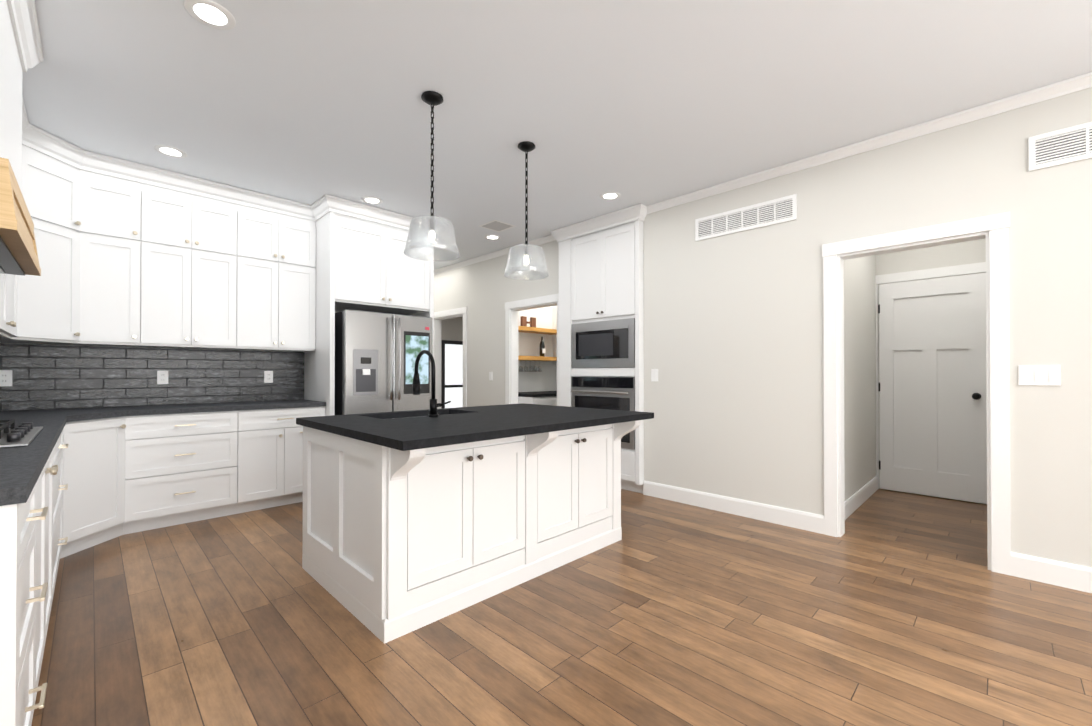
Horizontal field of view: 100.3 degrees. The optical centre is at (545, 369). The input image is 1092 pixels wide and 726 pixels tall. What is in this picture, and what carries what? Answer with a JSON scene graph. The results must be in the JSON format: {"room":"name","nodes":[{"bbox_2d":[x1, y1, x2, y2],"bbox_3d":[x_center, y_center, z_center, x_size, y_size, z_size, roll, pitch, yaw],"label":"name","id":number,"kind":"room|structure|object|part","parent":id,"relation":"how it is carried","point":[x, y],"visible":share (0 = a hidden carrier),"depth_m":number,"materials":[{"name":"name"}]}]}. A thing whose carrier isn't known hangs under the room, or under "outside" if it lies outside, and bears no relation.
{"room":"kitchen","nodes":[
{"label":"kitchen","id":0,"kind":"room"},
{"bbox_2d":[0,273,7,336],"bbox_3d":[-3.045,-0.856,2.289,0.404,1.311,0.564,0,-1,-45],"label":"upper cabinet","id":1,"kind":"object","parent":0,"relation":"attached to","point":[3,277],"depth_m":2.54,"materials":[{"name":"white wood"}]},
{"bbox_2d":[0,101,31,340],"bbox_3d":[-3.362,-0.854,2.635,0.444,1.311,0.610,0,-1,-45],"label":"upper cabinet","id":2,"kind":"object","parent":0,"relation":"attached to","point":[17,284],"depth_m":2.97,"materials":[{"name":"white wood"}]},
{"bbox_2d":[6,311,339,410],"bbox_3d":[-2.946,-0.188,4.374,3.500,2.820,0.120,0,-1,-45],"label":"wall","id":3,"kind":"structure","parent":0,"point":[151,347],"depth_m":3.87,"materials":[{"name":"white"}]},
{"bbox_2d":[0,133,91,348],"bbox_3d":[-3.640,-0.851,3.118,0.734,1.311,0.678,0,-1,-45],"label":"upper cabinet","id":4,"kind":"object","parent":3,"relation":"attached to","point":[59,299],"depth_m":3.21,"materials":[{"name":"white wood"}]},
{"bbox_2d":[92,165,155,348],"bbox_3d":[-3.400,-0.848,3.563,0.446,1.311,0.388,0,-1,-45],"label":"upper cabinet","id":5,"kind":"object","parent":3,"relation":"attached to","point":[123,202],"depth_m":3.50,"materials":[{"name":"white wood"}]},
{"bbox_2d":[0,343,303,410],"bbox_3d":[-2.106,0.047,2.687,2.303,0.487,3.448,0,-1,-45],"label":"backsplash","id":6,"kind":"structure","parent":3,"relation":"attached to","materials":[{"name":"brick"}]},
{"bbox_2d":[0,370,11,385],"bbox_3d":[-3.918,0.060,3.294,0.075,0.118,0.008,0,-1,-45],"label":"outlet","id":7,"kind":"object","parent":6,"relation":"attached to","point":[5,377],"visible":1,"depth_m":3.30,"materials":[{"name":"white plastic"}]},
{"bbox_2d":[157,371,167,383],"bbox_3d":[-3.295,0.064,3.916,0.075,0.118,0.008,0,-1,-45],"label":"electrical outlet","id":8,"kind":"object","parent":6,"relation":"attached to","point":[162,377],"visible":1,"depth_m":3.91,"materials":[{"name":"white plastic"}]},
{"bbox_2d":[264,371,272,382],"bbox_3d":[-2.729,0.068,4.481,0.075,0.118,0.008,0,-1,-45],"label":"electrical outlet","id":9,"kind":"object","parent":6,"relation":"attached to","point":[268,376],"visible":1,"depth_m":4.48,"materials":[{"name":"white plastic"}]},
{"bbox_2d":[152,181,203,348],"bbox_3d":[-3.187,-0.847,3.804,0.436,1.311,0.348,0,-1,-45],"label":"upper cabinet","id":10,"kind":"object","parent":3,"relation":"attached to","point":[182,275],"depth_m":3.74,"materials":[{"name":"white wood"}]},
{"bbox_2d":[204,189,247,352],"bbox_3d":[-2.962,-0.845,4.028,0.436,1.311,0.348,0,-1,-45],"label":"upper cabinet","id":11,"kind":"object","parent":3,"relation":"attached to","point":[225,218],"depth_m":3.97,"materials":[{"name":"white wood"}]},
{"bbox_2d":[244,201,287,352],"bbox_3d":[-2.734,-0.844,4.256,0.445,1.311,0.348,0,-1,-45],"label":"upper cabinet","id":12,"kind":"object","parent":3,"relation":"attached to","point":[267,225],"depth_m":4.20,"materials":[{"name":"white wood"}]},
{"bbox_2d":[288,209,319,352],"bbox_3d":[-2.523,-0.842,4.467,0.385,1.311,0.348,0,-1,-45],"label":"upper cabinet","id":13,"kind":"object","parent":3,"relation":"attached to","point":[303,229],"depth_m":4.41,"materials":[{"name":"white wood"}]},
{"bbox_2d":[316,209,391,312],"bbox_3d":[-2.027,-1.068,4.705,0.560,0.856,0.713,0,-1,-45],"label":"upper cabinet","id":14,"kind":"object","parent":3,"relation":"attached to","point":[356,249],"depth_m":4.40,"materials":[{"name":"white wood"}]},
{"bbox_2d":[384,221,431,315],"bbox_3d":[-1.714,-1.066,5.017,0.559,0.856,0.713,0,-1,-45],"label":"upper cabinet","id":15,"kind":"object","parent":3,"relation":"attached to","point":[411,277],"depth_m":4.81,"materials":[{"name":"white wood"}]},
{"bbox_3d":[-2.204,-1.535,3.885,3.076,0.127,1.628,0,-1,-45],"label":"cabinet crown","id":16,"kind":"part","parent":15,"relation":"part of","materials":[{"name":"white wood"}]},
{"bbox_2d":[441,317,462,340],"bbox_3d":[-3.329,-0.142,11.551,3.360,2.820,0.120,0,-1,-45],"label":"wall","id":17,"kind":"structure","parent":0,"point":[451,329],"depth_m":12.27,"materials":[{"name":"white paint"}]},
{"bbox_2d":[441,340,462,408],"bbox_3d":[-2.457,0.242,12.303,0.860,2.060,0.040,0,-1,-45],"label":"door","id":18,"kind":"structure","parent":17,"relation":"in","point":[452,371],"depth_m":12.23,"materials":[{"name":"grey"}]},
{"bbox_2d":[518,306,556,391],"bbox_3d":[-0.090,-0.172,6.815,1.550,2.820,0.120,0,-1,-45],"label":"wall","id":19,"kind":"structure","parent":0,"point":[545,379],"depth_m":6.68,"materials":[{"name":"white paint"}]},
{"bbox_2d":[518,316,556,371],"bbox_3d":[-0.162,-0.357,6.480,0.950,0.766,0.250,0,-1,-45],"label":"pantry shelves","id":20,"kind":"object","parent":19,"relation":"attached to","point":[524,328],"visible":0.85,"depth_m":6.42,"materials":[{"name":"brown wood"}]},
{"bbox_2d":[553,306,556,364],"bbox_3d":[0.385,-0.622,6.950,0.446,1.080,0.360,0,-1,-45],"label":"shelf","id":21,"kind":"object","parent":19,"relation":"attached to","point":[554,336],"visible":0.02,"depth_m":6.88,"materials":[{"name":"white paint"}]},
{"bbox_2d":[22,0,1091,269],"bbox_3d":[0.483,-1.645,3.270,7.020,0.080,12.640,0,-1,-45],"label":"ceiling","id":22,"kind":"structure","parent":0,"point":[632,102],"depth_m":2.60,"materials":[{"name":"white paint"}]},
{"bbox_2d":[154,145,186,157],"bbox_3d":[-2.755,-1.602,3.343,0.189,0.004,0.189,0,0,0],"label":"recessed light","id":23,"kind":"object","parent":22,"relation":"in","point":[170,151],"depth_m":3.34,"materials":[{"name":"white"}]},
{"bbox_2d":[184,0,235,29],"bbox_3d":[-1.519,-1.610,2.062,0.189,0.004,0.189,0,0,0],"label":"recessed light","id":24,"kind":"object","parent":22,"relation":"in","point":[212,14],"depth_m":2.06,"materials":[{"name":"white"}]},
{"bbox_2d":[361,196,382,203],"bbox_3d":[-1.637,-1.596,4.290,0.189,0.004,0.189,0,0,0],"label":"recessed light","id":25,"kind":"object","parent":22,"relation":"in","point":[371,200],"depth_m":4.29,"materials":[{"name":"white plastic"}]},
{"bbox_2d":[404,91,459,260],"bbox_3d":[-0.670,-1.142,2.681,0.320,0.931,0.320,0,-1,-45],"label":"pendant","id":26,"kind":"object","parent":22,"relation":"hanging from","point":[432,99],"visible":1,"depth_m":2.65,"materials":[{"name":"clear glass"}]},
{"bbox_2d":[485,235,500,239],"bbox_3d":[-0.639,-1.589,5.456,0.189,0.004,0.189,0,0,0],"label":"recessed light","id":27,"kind":"object","parent":22,"relation":"in","point":[492,237],"depth_m":5.46,"materials":[{"name":"white"}]},
{"bbox_2d":[479,220,515,231],"bbox_3d":[-0.541,-1.598,5.046,0.300,0.012,0.300,0,-1,-45],"label":"ceiling vent","id":28,"kind":"object","parent":22,"relation":"in","point":[497,225],"visible":0.98,"depth_m":5.05,"materials":[{"name":"white metal"}]},
{"bbox_2d":[504,141,548,279],"bbox_3d":[-0.139,-1.139,3.253,0.320,0.931,0.320,0,-1,-45],"label":"pendant","id":29,"kind":"object","parent":22,"relation":"hanging from","point":[526,249],"visible":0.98,"depth_m":3.23,"materials":[{"name":"clear glass"}]},
{"bbox_2d":[600,192,620,199],"bbox_3d":[0.590,-1.597,4.182,0.189,0.004,0.189,0,0,0],"label":"recessed light","id":30,"kind":"object","parent":22,"relation":"in","point":[608,195],"depth_m":4.17,"materials":[{"name":"white"}]},
{"bbox_2d":[31,489,1091,725],"bbox_3d":[0.483,1.245,3.252,7.020,0.060,12.640,0,-1,-45],"label":"floor","id":31,"kind":"structure","parent":0,"point":[897,609],"depth_m":2.06,"materials":[{"name":"brown wood"}]},
{"bbox_2d":[0,501,43,725],"bbox_3d":[-1.703,0.761,1.086,0.618,0.879,0.580,0,-1,-45],"label":"base cabinet","id":32,"kind":"object","parent":31,"relation":"on","point":[21,526],"depth_m":1.20,"materials":[{"name":"white wood"}]},
{"bbox_2d":[0,401,334,508],"bbox_3d":[-2.106,0.311,2.685,2.303,0.039,3.448,0,-1,-45],"label":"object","id":33,"kind":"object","parent":32,"relation":"on","point":[101,448],"depth_m":3.40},
{"bbox_2d":[0,419,42,447],"bbox_3d":[-2.371,0.258,1.793,0.490,0.052,0.760,0,-1,-45],"label":"cooktop","id":34,"kind":"object","parent":33,"relation":"in","point":[24,434],"visible":1,"depth_m":1.87,"materials":[{"name":"silver metal"}]},
{"bbox_2d":[44,501,51,704],"bbox_3d":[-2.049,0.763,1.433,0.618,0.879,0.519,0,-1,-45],"label":"base cabinet","id":35,"kind":"object","parent":31,"relation":"on","point":[47,504],"depth_m":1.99,"materials":[{"name":"white wood"}]},
{"bbox_2d":[52,501,55,600],"bbox_3d":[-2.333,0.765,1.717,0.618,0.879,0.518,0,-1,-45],"label":"base cabinet","id":36,"kind":"object","parent":31,"relation":"on","point":[53,502],"depth_m":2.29,"materials":[{"name":"white wood"}]},
{"bbox_2d":[56,497,75,577],"bbox_3d":[-2.876,0.769,2.292,0.661,0.879,1.184,0,-1,-45],"label":"base cabinet","id":37,"kind":"object","parent":31,"relation":"on","point":[66,509],"depth_m":2.90,"materials":[{"name":"white wood"}]},
{"bbox_2d":[76,489,131,552],"bbox_3d":[-3.489,0.774,3.088,0.919,0.879,0.919,0,-1,-45],"label":"base cabinet","id":38,"kind":"object","parent":31,"relation":"on","point":[101,518],"depth_m":3.15,"materials":[{"name":"white wood"}]},
{"bbox_2d":[132,473,247,532],"bbox_3d":[-3.009,0.778,3.750,0.804,0.879,0.661,0,-1,-45],"label":"drawer","id":39,"kind":"object","parent":31,"relation":"on","point":[162,506],"depth_m":3.58,"materials":[{"name":"white wood"}]},
{"bbox_2d":[248,469,302,511],"bbox_3d":[-2.537,0.781,4.251,0.695,0.879,0.618,0,-1,-45],"label":"base cabinet","id":40,"kind":"object","parent":31,"relation":"on","point":[280,487],"depth_m":4.00,"materials":[{"name":"white wood"}]},
{"bbox_2d":[335,309,432,414],"bbox_3d":[-1.784,0.335,4.764,0.910,1.780,0.883,0,-1,-45],"label":"fridge","id":41,"kind":"object","parent":31,"relation":"on","point":[376,353],"visible":0.58,"depth_m":4.42,"materials":[{"name":"grey metal"}]},
{"bbox_2d":[296,350,653,643],"bbox_3d":[-0.390,0.542,2.957,1.860,1.343,1.350,0,-1,-45],"label":"kitchen island","id":42,"kind":"object","parent":31,"relation":"on","point":[413,520],"visible":1,"depth_m":2.40,"materials":[{"name":"white wood"}]},
{"bbox_2d":[518,395,556,405],"bbox_3d":[-0.186,0.794,6.201,0.533,0.880,0.600,0,-1,-45],"label":"base cabinet","id":43,"kind":"object","parent":31,"relation":"on","point":[544,397],"depth_m":5.93,"materials":[{"name":"white wood"}]},
{"bbox_2d":[518,391,556,394],"bbox_3d":[0.130,0.335,6.513,1.416,0.039,0.610,0,-1,-45],"label":"countertop","id":44,"kind":"structure","parent":43,"relation":"on","point":[538,392],"depth_m":6.04,"materials":[{"name":"black stone"}]},
{"bbox_2d":[550,203,646,492],"bbox_3d":[0.762,-0.182,5.059,0.797,2.817,1.214,0,-1,-45],"label":"oven tower","id":45,"kind":"object","parent":31,"relation":"on","point":[601,311],"visible":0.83,"depth_m":4.72,"materials":[{"name":"white wood"}]},
{"bbox_2d":[434,87,1091,567],"bbox_3d":[1.382,-0.189,4.158,0.120,2.820,12.400,0,-1,-45],"label":"wall","id":46,"kind":"structure","parent":0,"point":[734,355],"depth_m":3.46,"materials":[{"name":"white paint"}]},
{"bbox_2d":[489,372,492,379],"bbox_3d":[-0.750,0.084,6.197,0.009,0.118,0.075,0,-1,-45],"label":"light switch","id":47,"kind":"object","parent":46,"relation":"attached to","point":[490,375],"visible":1,"depth_m":6.19,"materials":[{"name":"white plastic"}]},
{"bbox_2d":[434,234,555,274],"bbox_3d":[-1.439,-1.547,6.877,0.042,0.066,4.578,0,-1,-45],"label":"crown molding","id":48,"kind":"structure","parent":46,"relation":"attached to","point":[549,238],"depth_m":6.24,"materials":[{"name":"white wood"}]},
{"bbox_2d":[651,369,657,380],"bbox_3d":[1.049,0.052,4.396,0.009,0.118,0.075,0,-1,-45],"label":"light switch","id":49,"kind":"object","parent":46,"relation":"attached to","point":[654,374],"visible":1,"depth_m":4.39,"materials":[{"name":"white plastic"}]},
{"bbox_2d":[434,212,1010,575],"bbox_3d":[0.497,0.151,5.043,0.168,2.150,6.511,0,-1,-45],"label":"door frame","id":50,"kind":"structure","parent":46,"relation":"attached to","point":[993,230],"depth_m":3.07,"materials":[{"name":"white wood"}]},
{"bbox_2d":[643,481,823,533],"bbox_3d":[1.513,1.152,3.923,0.016,0.135,1.561,0,-1,-45],"label":"baseboard","id":51,"kind":"structure","parent":46,"relation":"attached to","point":[812,522],"depth_m":3.81,"materials":[{"name":"white wood"}]},
{"bbox_2d":[695,194,796,240],"bbox_3d":[1.641,-1.259,3.809,0.012,0.195,0.830,0,-1,-45],"label":"air vent","id":52,"kind":"object","parent":46,"relation":"in","point":[772,212],"visible":1,"depth_m":3.77,"materials":[{"name":"white metal"}]},
{"bbox_2d":[647,72,1091,213],"bbox_3d":[3.328,-1.577,2.103,0.042,0.066,6.728,0,-1,-45],"label":"crown molding","id":53,"kind":"structure","parent":46,"relation":"attached to","point":[1058,89],"depth_m":3.05,"materials":[{"name":"white wood"}]},
{"bbox_2d":[1018,365,1060,385],"bbox_3d":[2.829,0.031,2.613,0.009,0.118,0.165,0,-1,-45],"label":"light switch","id":54,"kind":"object","parent":46,"relation":"attached to","point":[1041,375],"visible":1,"depth_m":2.61,"materials":[{"name":"white plastic"}]},
{"bbox_2d":[1011,552,1091,592],"bbox_3d":[4.230,1.134,1.201,0.016,0.135,4.203,0,-1,-45],"label":"baseboard","id":55,"kind":"structure","parent":46,"relation":"attached to","point":[1061,574],"depth_m":2.57,"materials":[{"name":"white wood"}]},
{"bbox_2d":[1028,122,1091,170],"bbox_3d":[3.097,-1.253,2.351,0.012,0.195,0.830,0,-1,-45],"label":"air vent","id":56,"kind":"object","parent":46,"relation":"in","point":[1062,146],"visible":1,"depth_m":2.56,"materials":[{"name":"white metal"}]},
{"bbox_2d":[844,255,879,500],"bbox_3d":[2.793,-0.189,4.175,1.900,2.820,0.120,0,-1,-45],"label":"wall","id":57,"kind":"structure","parent":0,"point":[860,273],"depth_m":4.17,"materials":[{"name":"white paint"}]},
{"bbox_2d":[845,476,877,519],"bbox_3d":[2.810,1.153,4.088,1.778,0.135,0.016,0,-1,-45],"label":"baseboard","id":58,"kind":"structure","parent":57,"relation":"attached to","point":[858,498],"depth_m":4.09,"materials":[{"name":"white wood"}]},
{"bbox_2d":[876,239,985,503],"bbox_3d":[3.811,-0.188,4.414,0.120,2.820,0.960,0,-1,-45],"label":"wall","id":59,"kind":"structure","parent":0,"point":[969,252],"depth_m":4.41,"materials":[{"name":"white paint"}]},
{"bbox_2d":[875,262,985,488],"bbox_3d":[3.714,0.122,4.408,0.024,2.200,0.986,0,-1,-45],"label":"door frame","id":60,"kind":"structure","parent":59,"relation":"attached to","point":[972,268],"depth_m":4.54,"materials":[{"name":"white wood"}]},
{"bbox_2d":[878,273,986,503],"bbox_3d":[3.681,0.166,4.379,0.107,2.088,0.796,0,-1,-45],"label":"hall door","id":61,"kind":"structure","parent":59,"relation":"in","point":[932,395],"depth_m":4.37,"materials":[{"name":"white paint"}]},
{"bbox_3d":[-0.923,-0.217,-0.213,0.120,2.820,9.470,0,-1,-45],"label":"wall","id":62,"kind":"structure","parent":0,"visible":0},
{"bbox_2d":[0,0,42,275],"bbox_3d":[-2.408,-1.038,1.764,0.561,1.147,1.076,0,-1,-45],"label":"range hood","id":63,"kind":"object","parent":62,"relation":"attached to","point":[20,47],"visible":1,"depth_m":1.93,"materials":[{"name":"white wood"}]}
]}

